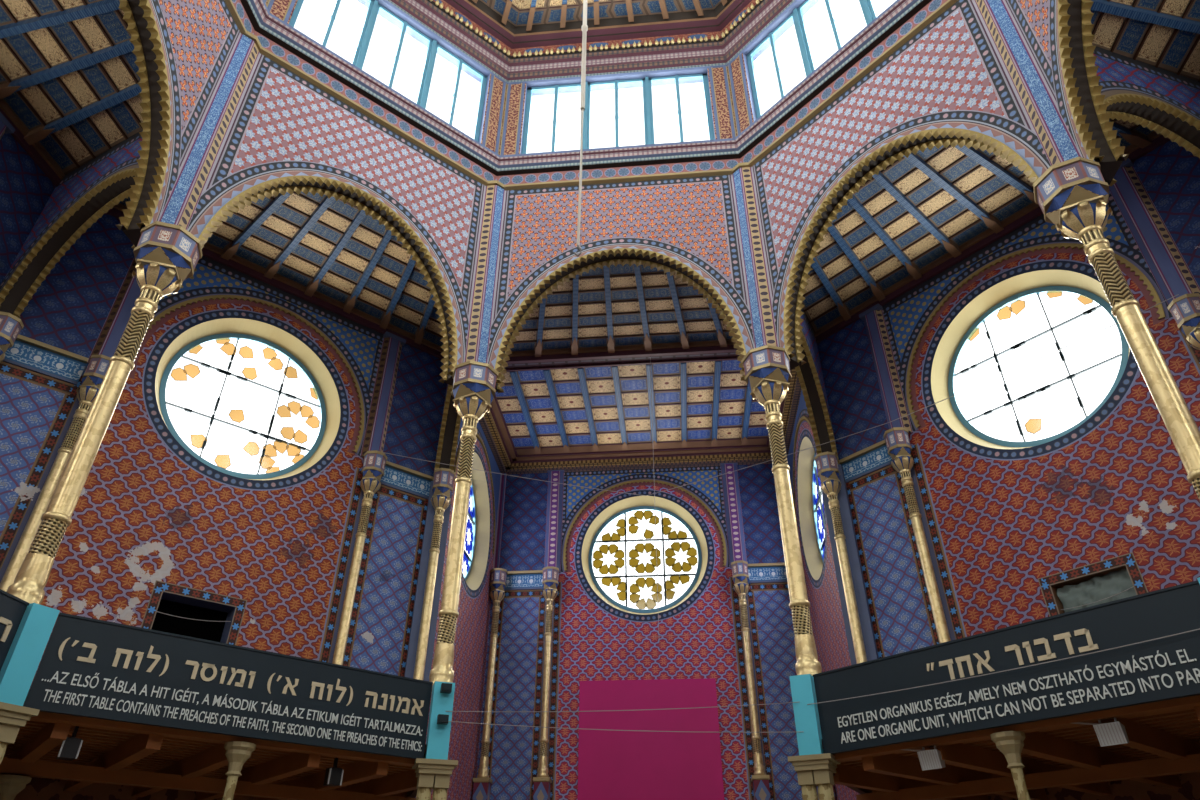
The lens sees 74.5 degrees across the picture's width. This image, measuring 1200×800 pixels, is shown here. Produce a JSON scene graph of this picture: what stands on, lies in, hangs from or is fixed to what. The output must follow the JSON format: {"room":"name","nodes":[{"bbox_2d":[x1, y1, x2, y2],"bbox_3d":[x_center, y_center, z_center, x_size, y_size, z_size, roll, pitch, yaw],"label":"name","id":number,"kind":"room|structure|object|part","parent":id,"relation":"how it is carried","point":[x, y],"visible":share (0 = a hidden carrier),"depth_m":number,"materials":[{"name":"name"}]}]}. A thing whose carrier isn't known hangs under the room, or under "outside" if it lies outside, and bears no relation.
{"room":"house of worship","nodes":[
{"label":"house of worship","id":0,"kind":"room"},
{"bbox_2d":[0,112,55,284],"bbox_3d":[-13.503,-1.399,10.037,0.720,16.500,10.760,-3,-34,5],"label":"wall","id":1,"kind":"structure","parent":0,"point":[25,189],"depth_m":17.40,"materials":[{"name":"paint"}]},
{"bbox_2d":[0,130,142,317],"bbox_3d":[-10.453,0.924,13.433,5.700,16.400,0.600,-16,-37,23],"label":"wall","id":2,"kind":"structure","parent":0,"point":[82,197],"depth_m":17.25,"materials":[{"name":"paint"}]},
{"bbox_2d":[0,311,23,361],"bbox_3d":[-12.225,1.544,14.146,0.559,7.660,0.559,-16,-37,23],"label":"colonnette","id":3,"kind":"object","parent":2,"relation":"attached to","point":[11,325],"visible":1,"depth_m":16.00,"materials":[{"name":"gold metal"}]},
{"bbox_3d":[-12.211,-1.222,15.978,0.534,0.085,0.534,-16,-37,23],"label":"impost moulding","id":4,"kind":"part","parent":3,"relation":"part of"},
{"bbox_3d":[-12.209,-1.614,16.237,0.559,0.085,0.559,-16,-37,23],"label":"impost moulding","id":5,"kind":"part","parent":3,"relation":"part of","materials":[{"name":"paint"}]},
{"bbox_2d":[116,0,240,246],"bbox_3d":[-8.466,-7.220,13.325,0.520,6.380,6.975,-3,-34,5],"label":"wall","id":6,"kind":"structure","parent":0,"point":[183,49],"depth_m":14.78,"materials":[{"name":"paint"}]},
{"bbox_2d":[0,689,426,799],"bbox_3d":[-6.840,7.479,12.074,10.930,4.000,5.844,25,-41,-32],"label":"ceiling","id":7,"kind":"structure","parent":0,"point":[116,760],"depth_m":12.46,"materials":[{"name":"brown wood"}]},
{"bbox_2d":[56,726,82,760],"bbox_3d":[-6.876,4.456,10.270,0.220,0.390,0.210,25,-41,-32],"label":"spotlight","id":8,"kind":"object","parent":7,"relation":"attached to","point":[70,748],"visible":0.87,"depth_m":10.17,"materials":[{"name":"black plastic"}]},
{"bbox_3d":[-6.872,4.362,10.328,0.040,0.170,0.060,25,-41,-32],"label":"stem","id":9,"kind":"part","parent":8,"relation":"part of","materials":[{"name":"black plastic"}]},
{"bbox_2d":[23,612,432,758],"bbox_3d":[-4.957,4.268,11.475,5.520,1.190,0.085,25,-41,-32],"label":"sign board","id":10,"kind":"object","parent":7,"relation":"attached to","point":[88,667],"visible":1,"depth_m":11.17,"materials":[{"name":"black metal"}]},
{"bbox_2d":[323,758,343,786],"bbox_3d":[-4.103,5.733,12.178,0.220,0.390,0.210,25,-41,-32],"label":"spotlight","id":11,"kind":"object","parent":7,"relation":"attached to","point":[333,775],"visible":0.98,"depth_m":12.09,"materials":[{"name":"black plastic"}]},
{"bbox_3d":[-4.099,5.639,12.236,0.040,0.170,0.060,25,-41,-32],"label":"stem","id":12,"kind":"part","parent":11,"relation":"part of","materials":[{"name":"black plastic"}]},
{"bbox_2d":[429,360,497,693],"bbox_3d":[-2.779,2.261,15.655,0.955,6.810,0.955,10,-35,-14],"label":"column","id":13,"kind":"structure","parent":7,"relation":"on","point":[474,383],"depth_m":15.77,"materials":[{"name":"gold metal"}]},
{"bbox_3d":[-2.766,-0.167,17.263,0.912,0.085,0.912,10,-35,-14],"label":"impost moulding","id":14,"kind":"part","parent":13,"relation":"part of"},
{"bbox_3d":[-2.764,-0.543,17.511,0.955,0.085,0.955,10,-35,-14],"label":"impost moulding","id":15,"kind":"part","parent":13,"relation":"part of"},
{"bbox_2d":[464,180,505,362],"bbox_3d":[-2.796,-3.165,19.425,0.625,6.400,0.186,10,-35,-14],"label":"wall pier","id":16,"kind":"object","parent":13,"relation":"on","point":[480,319],"visible":0.94,"depth_m":19.38,"materials":[{"name":"blue paint"}]},
{"bbox_2d":[0,213,446,686],"bbox_3d":[-8.769,3.559,17.489,10.760,16.500,0.720,25,-41,-32],"label":"wall","id":17,"kind":"structure","parent":0,"point":[153,528],"depth_m":18.25,"materials":[{"name":"paint"}]},
{"bbox_2d":[0,354,110,590],"bbox_3d":[-10.981,2.353,15.360,0.559,7.660,0.559,25,-41,-32],"label":"colonnette","id":18,"kind":"object","parent":17,"relation":"attached to","point":[98,365],"visible":0.7,"depth_m":16.01,"materials":[{"name":"gold metal"}]},
{"bbox_3d":[-10.966,-0.413,17.191,0.534,0.085,0.534,25,-41,-32],"label":"impost moulding","id":19,"kind":"part","parent":18,"relation":"part of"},
{"bbox_3d":[-10.964,-0.805,17.451,0.559,0.085,0.559,25,-41,-32],"label":"impost moulding","id":20,"kind":"part","parent":18,"relation":"part of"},
{"bbox_2d":[157,611,230,621],"bbox_3d":[-8.644,4.620,16.806,1.502,0.138,0.014,25,-41,-32],"label":"wire","id":21,"kind":"object","parent":17,"relation":"attached to","point":[157,611],"visible":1,"depth_m":16.79,"materials":[{"name":"grey metal"}]},
{"bbox_3d":[-8.735,4.841,16.790,1.900,1.490,0.520,25,-41,-32],"label":"opening frame","id":22,"kind":"part","parent":17,"relation":"part of","materials":[{"name":"paint"}]},
{"bbox_2d":[159,333,325,478],"bbox_3d":[-8.961,0.121,20.070,4.068,4.068,0.100,25,-41,-32],"label":"window","id":23,"kind":"structure","parent":17,"relation":"in","point":[223,462],"depth_m":20.21,"materials":[{"name":"orange glass"}]},
{"bbox_2d":[332,450,386,664],"bbox_3d":[-5.959,4.667,18.815,0.559,7.660,0.559,25,-41,-32],"label":"colonnette","id":24,"kind":"object","parent":17,"relation":"attached to","point":[374,462],"visible":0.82,"depth_m":19.53,"materials":[{"name":"gold metal"}]},
{"bbox_3d":[-5.945,1.901,20.647,0.534,0.085,0.534,25,-41,-32],"label":"impost moulding","id":25,"kind":"part","parent":24,"relation":"part of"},
{"bbox_3d":[-5.943,1.509,20.906,0.559,0.085,0.559,25,-41,-32],"label":"impost moulding","id":26,"kind":"part","parent":24,"relation":"part of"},
{"bbox_2d":[383,423,886,495],"bbox_3d":[0.886,1.899,21.681,13.088,0.240,3.364,-3,-34,5],"label":"wire","id":27,"kind":"object","parent":24,"relation":"attached to","point":[885,423],"visible":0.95,"depth_m":21.65,"materials":[{"name":"grey metal"}]},
{"bbox_2d":[187,53,485,385],"bbox_3d":[-5.531,-4.146,17.945,6.975,6.380,0.556,25,-41,-32],"label":"wall","id":28,"kind":"structure","parent":0,"point":[286,133],"depth_m":18.31,"materials":[{"name":"paint"}]},
{"bbox_2d":[404,384,460,797],"bbox_3d":[-3.703,4.034,18.077,0.600,16.400,5.700,10,-35,-14],"label":"wall","id":29,"kind":"structure","parent":0,"point":[451,420],"depth_m":20.78,"materials":[{"name":"paint"}]},
{"bbox_2d":[413,468,454,679],"bbox_3d":[-4.294,5.197,19.604,0.559,7.660,0.559,10,-35,-14],"label":"colonnette","id":30,"kind":"object","parent":29,"relation":"attached to","point":[442,489],"visible":0.71,"depth_m":20.28,"materials":[{"name":"gold metal"}]},
{"bbox_3d":[-4.280,2.431,21.435,0.534,0.085,0.534,10,-35,-14],"label":"impost moulding","id":31,"kind":"part","parent":30,"relation":"part of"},
{"bbox_3d":[-4.278,2.039,21.695,0.559,0.085,0.559,10,-35,-14],"label":"impost moulding","id":32,"kind":"part","parent":30,"relation":"part of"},
{"bbox_2d":[425,418,500,799],"bbox_3d":[-4.372,7.363,23.202,0.580,16.500,7.080,-3,-34,5],"label":"wall","id":33,"kind":"structure","parent":0,"point":[472,624],"depth_m":24.79,"materials":[{"name":"paint"}]},
{"bbox_2d":[462,479,475,580],"bbox_3d":[-4.589,3.936,25.798,0.100,4.068,4.068,-3,-34,5],"label":"window","id":34,"kind":"structure","parent":33,"relation":"in","point":[470,548],"depth_m":27.16,"materials":[{"name":"blue glass"}]},
{"bbox_2d":[264,0,819,154],"bbox_3d":[-0.276,-12.876,16.149,17.083,6.500,17.083,-3,-34,5],"label":"wall","id":35,"kind":"structure","parent":0,"point":[730,89],"depth_m":22.55,"materials":[{"name":"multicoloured paint"}]},
{"bbox_2d":[289,0,486,141],"bbox_3d":[-5.465,-9.173,21.212,5.400,3.370,0.150,25,-41,-32],"label":"window","id":36,"kind":"structure","parent":35,"relation":"in","point":[358,60],"depth_m":21.59,"materials":[{"name":"teal metal"}]},
{"bbox_2d":[383,0,797,84],"bbox_3d":[-0.266,-14.869,17.469,15.900,2.040,15.900,-3,-34,5],"label":"trim","id":37,"kind":"structure","parent":35,"relation":"attached to","point":[683,41],"depth_m":23.68,"materials":[{"name":"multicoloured paint"}]},
{"bbox_2d":[224,0,957,189],"bbox_3d":[-0.287,-10.679,14.695,16.000,1.170,16.000,-3,-34,5],"label":"trim","id":38,"kind":"structure","parent":35,"relation":"attached to","point":[281,42],"depth_m":19.90,"materials":[{"name":"paint"}]},
{"bbox_2d":[521,73,714,153],"bbox_3d":[0.485,-8.140,22.727,5.400,3.370,0.150,-3,-34,5],"label":"window","id":39,"kind":"structure","parent":35,"relation":"in","point":[647,87],"depth_m":22.96,"materials":[{"name":"white glass"}]},
{"bbox_2d":[746,0,876,118],"bbox_3d":[5.989,-9.727,20.287,0.150,3.370,5.400,25,-41,-32],"label":"window","id":40,"kind":"structure","parent":35,"relation":"in","point":[867,6],"depth_m":21.25,"materials":[{"name":"white glass"}]},
{"bbox_2d":[472,0,726,30],"bbox_3d":[-0.262,-15.586,17.944,14.700,0.240,14.700,-3,-34,5],"label":"ceiling","id":41,"kind":"structure","parent":0,"point":[527,13],"depth_m":23.80,"materials":[{"name":"blue paint"}]},
{"bbox_2d":[574,0,587,256],"bbox_3d":[-0.200,-8.648,13.339,0.095,16.972,0.090,-3,-34,5],"label":"hanging rod","id":42,"kind":"object","parent":41,"relation":"hanging from","point":[584,28],"visible":1,"depth_m":10.16,"materials":[{"name":"grey metal"}]},
{"bbox_3d":[-0.192,-9.717,14.046,0.090,14.410,0.090,-3,-34,5],"label":"rod","id":43,"kind":"part","parent":42,"relation":"part of","materials":[{"name":"metal"}]},
{"bbox_2d":[0,0,1199,362],"bbox_3d":[-0.296,-8.640,13.363,26.099,0.360,26.099,25,-41,-32],"label":"ceiling","id":44,"kind":"structure","parent":0,"point":[926,213],"depth_m":19.90,"materials":[{"name":"brown wood"}]},
{"bbox_2d":[487,174,754,392],"bbox_3d":[0.465,-3.105,19.471,6.975,6.380,0.520,-3,-34,5],"label":"wall","id":45,"kind":"structure","parent":0,"point":[687,228],"depth_m":19.83,"materials":[{"name":"paint"}]},
{"bbox_2d":[476,463,802,799],"bbox_3d":[1.562,9.078,25.746,10.760,16.500,0.720,-3,-34,5],"label":"wall","id":46,"kind":"structure","parent":0,"point":[733,516],"depth_m":26.55,"materials":[{"name":"paint"}]},
{"bbox_2d":[472,568,507,799],"bbox_3d":[-3.562,9.204,25.650,0.559,7.660,0.559,-3,-34,5],"label":"colonnette","id":47,"kind":"object","parent":46,"relation":"attached to","point":[482,783],"visible":0.99,"depth_m":25.45,"materials":[{"name":"gold metal"}]},
{"bbox_3d":[-3.548,6.438,27.481,0.534,0.085,0.534,-3,-34,5],"label":"impost moulding","id":48,"kind":"part","parent":47,"relation":"part of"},
{"bbox_3d":[-3.546,6.046,27.741,0.559,0.085,0.559,-3,-34,5],"label":"impost moulding","id":49,"kind":"part","parent":47,"relation":"part of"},
{"bbox_2d":[533,566,558,799],"bbox_3d":[-1.731,9.116,25.502,0.559,7.660,0.559,-3,-34,5],"label":"colonnette","id":50,"kind":"object","parent":46,"relation":"attached to","point":[542,782],"visible":1,"depth_m":25.32,"materials":[{"name":"gold metal"}]},
{"bbox_3d":[-1.714,5.957,27.593,0.559,0.085,0.559,-3,-34,5],"label":"impost moulding","id":51,"kind":"part","parent":50,"relation":"part of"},
{"bbox_3d":[-1.716,6.349,27.333,0.534,0.085,0.534,-3,-34,5],"label":"impost moulding","id":52,"kind":"part","parent":50,"relation":"part of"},
{"bbox_2d":[588,506,701,612],"bbox_3d":[1.611,5.682,28.388,4.068,4.068,0.100,-3,-34,5],"label":"window","id":53,"kind":"structure","parent":46,"relation":"in","point":[641,604],"depth_m":28.32,"materials":[{"name":"multicoloured glass"}]},
{"bbox_2d":[578,678,723,799],"bbox_3d":[1.505,12.425,23.221,4.370,8.130,0.140,-3,-34,5],"label":"panel","id":54,"kind":"object","parent":46,"relation":"attached to","point":[645,764],"visible":1,"depth_m":24.38,"materials":[{"name":"fabric"}]},
{"bbox_2d":[731,560,770,799],"bbox_3d":[4.761,8.802,24.978,0.559,7.660,0.559,-3,-34,5],"label":"colonnette","id":55,"kind":"object","parent":46,"relation":"attached to","point":[761,789],"visible":1,"depth_m":24.78,"materials":[{"name":"gold metal"}]},
{"bbox_3d":[4.777,5.643,27.069,0.559,0.085,0.559,-3,-34,5],"label":"impost moulding","id":56,"kind":"part","parent":55,"relation":"part of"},
{"bbox_3d":[4.775,6.035,26.809,0.534,0.085,0.534,-3,-34,5],"label":"impost moulding","id":57,"kind":"part","parent":55,"relation":"part of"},
{"bbox_2d":[802,561,835,799],"bbox_3d":[6.593,8.713,24.830,0.559,7.660,0.559,-3,-34,5],"label":"colonnette","id":58,"kind":"object","parent":46,"relation":"attached to","point":[802,561],"visible":0.02,"depth_m":22.98,"materials":[{"name":"gold metal"}]},
{"bbox_2d":[490,628,786,643],"bbox_3d":[1.504,7.708,25.852,10.360,0.311,0.011,-3,-34,5],"label":"wire","id":59,"kind":"object","parent":58,"relation":"attached to","point":[782,628],"visible":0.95,"depth_m":25.83,"materials":[{"name":"grey metal"}]},
{"bbox_2d":[479,351,801,473],"bbox_3d":[1.252,0.520,27.042,10.760,0.400,6.980,-3,-34,5],"label":"ceiling","id":60,"kind":"structure","parent":0,"point":[599,414],"depth_m":27.33,"materials":[{"name":"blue paint"}]},
{"bbox_2d":[650,359,658,628],"bbox_3d":[1.512,2.337,22.014,0.063,8.820,0.013,-3,-34,5],"label":"wire","id":61,"kind":"object","parent":60,"relation":"hanging from","point":[650,359],"visible":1,"depth_m":21.77,"materials":[{"name":"grey metal"}]},
{"bbox_2d":[787,391,858,799],"bbox_3d":[6.819,6.822,22.298,0.580,16.500,7.080,-3,-34,5],"label":"wall","id":62,"kind":"structure","parent":0,"point":[828,627],"depth_m":24.88,"materials":[{"name":"paint"}]},
{"bbox_2d":[812,453,824,561],"bbox_3d":[7.119,3.370,24.853,0.100,4.068,4.068,-3,-34,5],"label":"window","id":63,"kind":"structure","parent":62,"relation":"in","point":[818,511],"depth_m":26.16,"materials":[{"name":"blue glass"}]},
{"bbox_3d":[7.119,3.370,24.853,0.001,3.754,3.754,-3,-34,5],"label":"stained glass","id":64,"kind":"part","parent":63,"relation":"part of","materials":[{"name":"glass"}]},
{"bbox_2d":[795,309,878,664],"bbox_3d":[5.022,3.612,17.372,0.600,16.400,5.700,-16,-37,23],"label":"wall","id":65,"kind":"structure","parent":0,"point":[810,375],"depth_m":20.55,"materials":[{"name":"paint"}]},
{"bbox_2d":[814,451,866,663],"bbox_3d":[5.958,4.701,18.776,0.559,7.660,0.559,-16,-37,23],"label":"colonnette","id":66,"kind":"object","parent":65,"relation":"attached to","point":[828,473],"visible":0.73,"depth_m":19.51,"materials":[{"name":"gold metal"}]},
{"bbox_3d":[5.974,1.543,20.866,0.559,0.085,0.559,-16,-37,23],"label":"impost moulding","id":67,"kind":"part","parent":66,"relation":"part of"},
{"bbox_3d":[5.972,1.935,20.607,0.534,0.085,0.534,-16,-37,23],"label":"impost moulding","id":68,"kind":"part","parent":66,"relation":"part of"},
{"bbox_2d":[751,0,1050,369],"bbox_3d":[6.013,-4.705,17.012,0.520,6.380,6.975,25,-41,-32],"label":"wall","id":69,"kind":"structure","parent":0,"point":[949,83],"depth_m":17.36,"materials":[{"name":"paint"}]},
{"bbox_2d":[817,140,1199,657],"bbox_3d":[9.859,2.658,15.985,0.720,16.500,10.760,25,-41,-32],"label":"wall","id":70,"kind":"structure","parent":0,"point":[1006,528],"depth_m":17.49,"materials":[{"name":"paint"}]},
{"bbox_2d":[883,427,950,643],"bbox_3d":[7.417,4.020,17.735,0.559,7.660,0.559,25,-41,-32],"label":"colonnette","id":71,"kind":"object","parent":70,"relation":"attached to","point":[899,448],"visible":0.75,"depth_m":18.50,"materials":[{"name":"gold metal"}]},
{"bbox_3d":[7.433,0.862,19.826,0.559,0.085,0.559,25,-41,-32],"label":"impost moulding","id":72,"kind":"part","parent":71,"relation":"part of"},
{"bbox_3d":[7.431,1.254,19.566,0.534,0.085,0.534,25,-41,-32],"label":"impost moulding","id":73,"kind":"part","parent":71,"relation":"part of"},
{"bbox_2d":[888,294,1178,422],"bbox_3d":[9.339,-0.748,17.707,0.016,0.140,6.521,25,-41,-32],"label":"wire","id":74,"kind":"object","parent":71,"relation":"attached to","point":[1178,294],"visible":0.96,"depth_m":17.46,"materials":[{"name":"grey metal"}]},
{"bbox_2d":[948,286,1128,446],"bbox_3d":[10.131,-0.802,18.528,0.100,4.068,4.068,25,-41,-32],"label":"window","id":75,"kind":"structure","parent":70,"relation":"in","point":[1033,426],"depth_m":18.62,"materials":[{"name":"teal metal"}]},
{"bbox_3d":[10.171,-0.915,18.547,0.001,3.544,3.257,25,-41,-32],"label":"stained glass","id":76,"kind":"part","parent":75,"relation":"part of","materials":[{"name":"white glass"}]},
{"bbox_3d":[9.767,3.930,15.399,0.520,1.330,1.820,25,-41,-32],"label":"opening frame","id":77,"kind":"part","parent":70,"relation":"part of","materials":[{"name":"paint"}]},
{"bbox_2d":[1057,568,1135,612],"bbox_3d":[9.707,3.995,15.297,0.157,1.170,1.361,25,-41,-32],"label":"tarp","id":78,"kind":"object","parent":70,"relation":"hanging from","point":[1097,588],"visible":0.52,"depth_m":15.43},
{"bbox_2d":[1061,587,1131,609],"bbox_3d":[9.659,3.861,15.337,0.011,0.134,1.422,25,-41,-32],"label":"wire","id":79,"kind":"object","parent":70,"relation":"attached to","point":[1131,587],"visible":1,"depth_m":15.31,"materials":[{"name":"grey"}]},
{"bbox_2d":[1167,293,1199,349],"bbox_3d":[11.575,1.262,13.538,0.559,7.660,0.559,25,-41,-32],"label":"colonnette","id":80,"kind":"object","parent":70,"relation":"attached to","point":[1185,309],"visible":1,"depth_m":15.32,"materials":[{"name":"gold metal"}]},
{"bbox_3d":[11.591,-1.896,15.629,0.559,0.085,0.559,25,-41,-32],"label":"impost moulding","id":81,"kind":"part","parent":80,"relation":"part of","materials":[{"name":"paint"}]},
{"bbox_3d":[11.589,-1.504,15.369,0.534,0.085,0.534,25,-41,-32],"label":"impost moulding","id":82,"kind":"part","parent":80,"relation":"part of","materials":[{"name":"paint"}]},
{"bbox_2d":[821,695,1199,799],"bbox_3d":[7.481,6.782,10.910,5.844,4.000,10.930,25,-41,-32],"label":"ceiling","id":83,"kind":"structure","parent":0,"point":[1062,759],"depth_m":11.74,"materials":[{"name":"brown wood"}]},
{"bbox_2d":[741,345,821,675],"bbox_3d":[3.556,1.955,15.143,0.955,6.810,0.955,-16,-37,23],"label":"column","id":84,"kind":"structure","parent":83,"relation":"on","point":[768,375],"depth_m":15.25,"materials":[{"name":"gold metal"}]},
{"bbox_2d":[731,162,777,347],"bbox_3d":[3.656,-3.477,18.904,0.625,6.400,0.186,-16,-37,23],"label":"wall pier","id":85,"kind":"object","parent":84,"relation":"on","point":[758,289],"visible":0.94,"depth_m":18.84,"materials":[{"name":"blue paint"}]},
{"bbox_3d":[3.570,-0.849,17.000,0.955,0.085,0.955,-16,-37,23],"label":"impost moulding","id":86,"kind":"part","parent":84,"relation":"part of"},
{"bbox_3d":[3.568,-0.474,16.751,0.912,0.085,0.912,-16,-37,23],"label":"impost moulding","id":87,"kind":"part","parent":84,"relation":"part of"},
{"bbox_2d":[902,745,945,770],"bbox_3d":[4.555,5.049,11.264,0.250,0.456,0.644,27,-42,-35],"label":"floodlight","id":88,"kind":"object","parent":83,"relation":"attached to","point":[929,759],"visible":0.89,"depth_m":11.05,"materials":[{"name":"white metal"}]},
{"bbox_2d":[813,580,1199,753],"bbox_3d":[5.219,3.776,10.653,0.085,1.190,5.520,25,-41,-32],"label":"sign board","id":89,"kind":"object","parent":83,"relation":"attached to","point":[1167,668],"visible":1,"depth_m":10.29,"materials":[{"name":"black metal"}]},
{"bbox_2d":[1072,717,1128,746],"bbox_3d":[6.086,4.034,9.720,0.250,0.456,0.644,27,-42,-35],"label":"floodlight","id":90,"kind":"object","parent":83,"relation":"attached to","point":[1113,733],"visible":0.9,"depth_m":9.51,"materials":[{"name":"white metal"}]},
{"bbox_2d":[1004,0,1128,184],"bbox_3d":[7.861,-8.010,12.007,0.520,6.380,6.975,-3,-34,5],"label":"wall","id":91,"kind":"structure","parent":0,"point":[1057,35],"depth_m":13.35,"materials":[{"name":"paint"}]},
{"bbox_2d":[1093,45,1199,185],"bbox_3d":[10.611,-0.095,11.731,5.700,16.400,0.600,10,-35,-14],"label":"wall","id":92,"kind":"structure","parent":0,"point":[1165,102],"depth_m":15.50,"materials":[{"name":"paint"}]},
{"label":"floor","id":93,"kind":"structure","parent":0,"visible":0},
{"bbox_2d":[0,775,31,799],"bbox_3d":[-8.508,6.867,10.556,0.420,3.330,0.420,-3,-34,5],"label":"column","id":94,"kind":"structure","parent":93,"relation":"on","point":[10,785],"depth_m":11.30,"materials":[{"name":"stone"}]},
{"bbox_2d":[0,702,39,763],"bbox_3d":[-7.304,5.282,8.533,0.600,3.750,0.660,-16,-37,23],"label":"support","id":95,"kind":"object","parent":93,"relation":"on","point":[13,717],"visible":1,"depth_m":9.45,"materials":[{"name":"stone"}]},
{"bbox_2d":[0,603,59,705],"bbox_3d":[-7.258,3.204,9.887,0.320,1.210,0.340,-16,-37,23],"label":"post","id":96,"kind":"object","parent":95,"relation":"on","point":[21,663],"visible":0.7,"depth_m":9.81,"materials":[{"name":"teal paint"}]},
{"bbox_2d":[222,741,255,799],"bbox_3d":[-5.125,6.444,10.225,0.420,3.700,0.420,-3,-34,5],"label":"column","id":97,"kind":"structure","parent":93,"relation":"on","point":[237,753],"depth_m":11.04,"materials":[{"name":"stone"}]},
{"bbox_2d":[412,758,457,799],"bbox_3d":[-2.672,7.417,11.721,0.660,3.750,0.600,10,-35,-14],"label":"support","id":98,"kind":"object","parent":93,"relation":"on","point":[434,774],"visible":0.98,"depth_m":12.45,"materials":[{"name":"stone"}]},
{"bbox_2d":[425,681,454,759],"bbox_3d":[-2.650,5.328,13.058,0.340,1.210,0.320,10,-35,-14],"label":"post","id":99,"kind":"object","parent":98,"relation":"on","point":[438,735],"visible":0.67,"depth_m":12.89,"materials":[{"name":"teal paint"}]},
{"bbox_2d":[437,714,448,724],"bbox_3d":[-2.561,5.205,12.855,0.170,0.130,0.185,10,-35,-14],"label":"spotlight","id":100,"kind":"object","parent":99,"relation":"attached to","point":[442,719],"visible":1,"depth_m":12.79,"materials":[{"name":"black plastic"}]},
{"bbox_2d":[440,683,451,693],"bbox_3d":[-2.559,4.797,13.125,0.170,0.130,0.185,10,-35,-14],"label":"spotlight","id":101,"kind":"object","parent":99,"relation":"attached to","point":[445,687],"visible":1,"depth_m":13.06,"materials":[{"name":"black plastic"}]},
{"bbox_2d":[446,702,797,711],"bbox_3d":[0.318,4.990,12.798,5.882,0.101,0.011,-3,-34,5],"label":"wire","id":102,"kind":"object","parent":99,"relation":"attached to","point":[786,702],"visible":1,"depth_m":12.79,"materials":[{"name":"grey metal"}]},
{"bbox_2d":[448,721,802,732],"bbox_3d":[0.317,5.224,12.643,5.882,0.261,0.011,-3,-34,5],"label":"wire","id":103,"kind":"object","parent":99,"relation":"attached to","point":[448,721],"visible":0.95,"depth_m":12.61,"materials":[{"name":"grey metal"}]},
{"bbox_2d":[787,753,839,799],"bbox_3d":[3.316,7.127,11.237,0.660,3.750,0.600,-16,-37,23],"label":"support","id":104,"kind":"object","parent":93,"relation":"on","point":[813,770],"visible":0.98,"depth_m":11.97,"materials":[{"name":"stone"}]},
{"bbox_2d":[789,674,823,755],"bbox_3d":[3.308,5.039,12.577,0.340,1.210,0.320,-16,-37,23],"label":"post","id":105,"kind":"object","parent":104,"relation":"on","point":[803,692],"visible":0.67,"depth_m":12.45,"materials":[{"name":"teal paint"}]},
{"bbox_2d":[990,731,1030,799],"bbox_3d":[5.367,5.952,9.401,0.420,3.700,0.420,-3,-34,5],"label":"column","id":106,"kind":"structure","parent":93,"relation":"on","point":[1010,743],"depth_m":10.21,"materials":[{"name":"stone"}]},
{"bbox_3d":[-10.483,3.665,6.341,5.826,4.000,10.930,-3,-34,5],"label":"floor","id":107,"kind":"structure","parent":0,"visible":0},
{"bbox_2d":[0,589,28,670],"bbox_3d":[-7.543,1.559,7.404,0.085,1.190,5.520,-3,-34,5],"label":"sign board","id":108,"kind":"object","parent":107,"relation":"attached to","point":[12,608],"visible":1,"depth_m":9.70,"materials":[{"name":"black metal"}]},
{"bbox_3d":[-7.543,1.559,7.404,0.085,1.190,5.520,-3,-34,5],"label":"edge rail","id":109,"kind":"part","parent":108,"relation":"part of","materials":[{"name":"metal"}]},
{"bbox_2d":[6,221,202,603],"bbox_3d":[-7.679,0.004,12.283,0.955,6.810,0.955,-16,-37,23],"label":"column","id":110,"kind":"structure","parent":107,"relation":"on","point":[166,255],"depth_m":12.31,"materials":[{"name":"gold metal"}]},
{"bbox_3d":[-7.666,-2.425,13.891,0.912,0.085,0.912,-16,-37,23],"label":"impost moulding","id":111,"kind":"part","parent":110,"relation":"part of","materials":[{"name":"paint"}]},
{"bbox_3d":[-7.665,-2.800,14.139,0.955,0.085,0.955,-16,-37,23],"label":"impost moulding","id":112,"kind":"part","parent":110,"relation":"part of","materials":[{"name":"paint"}]},
{"bbox_2d":[158,31,261,229],"bbox_3d":[-7.788,-5.464,15.990,0.186,6.400,0.625,-16,-37,23],"label":"pilaster","id":113,"kind":"object","parent":110,"relation":"on","point":[181,204],"visible":0.94,"depth_m":15.89,"materials":[{"name":"blue paint"}]},
{"bbox_3d":[9.768,2.685,4.705,5.826,4.000,10.930,-3,-34,5],"label":"floor","id":114,"kind":"structure","parent":0,"visible":0},
{"bbox_2d":[1033,157,1199,499],"bbox_3d":[7.614,-0.736,11.048,0.955,6.810,0.955,10,-35,-14],"label":"column","id":115,"kind":"structure","parent":114,"relation":"on","point":[1072,195],"depth_m":11.69,"materials":[{"name":"gold metal"}]},
{"bbox_2d":[974,0,1081,165],"bbox_3d":[7.790,-6.218,14.732,0.186,6.400,0.625,10,-35,-14],"label":"pilaster","id":116,"kind":"object","parent":115,"relation":"on","point":[1050,128],"visible":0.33,"depth_m":14.40,"materials":[{"name":"blue paint"}]},
{"bbox_3d":[7.628,-3.540,12.904,0.955,0.085,0.955,10,-35,-14],"label":"impost moulding","id":117,"kind":"part","parent":115,"relation":"part of","materials":[{"name":"multicoloured paint"}]},
{"bbox_3d":[7.626,-3.165,12.656,0.912,0.085,0.912,10,-35,-14],"label":"impost moulding","id":118,"kind":"part","parent":115,"relation":"part of","materials":[{"name":"paint"}]},
{"bbox_3d":[7.152,4.583,7.366,0.807,3.750,0.839,-3,-34,5],"label":"support","id":119,"kind":"object","parent":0,"visible":0},
{"bbox_3d":[7.124,2.509,8.725,0.426,1.210,0.437,-3,-34,5],"label":"post","id":120,"kind":"object","parent":119,"relation":"on","visible":0},
{"bbox_2d":[807,629,1199,704],"bbox_3d":[5.131,3.674,10.665,0.011,0.120,5.842,25,-41,-32],"label":"wire","id":121,"kind":"object","parent":120,"relation":"attached to","point":[1195,629],"visible":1,"depth_m":10.27,"materials":[{"name":"grey metal"}]}
]}

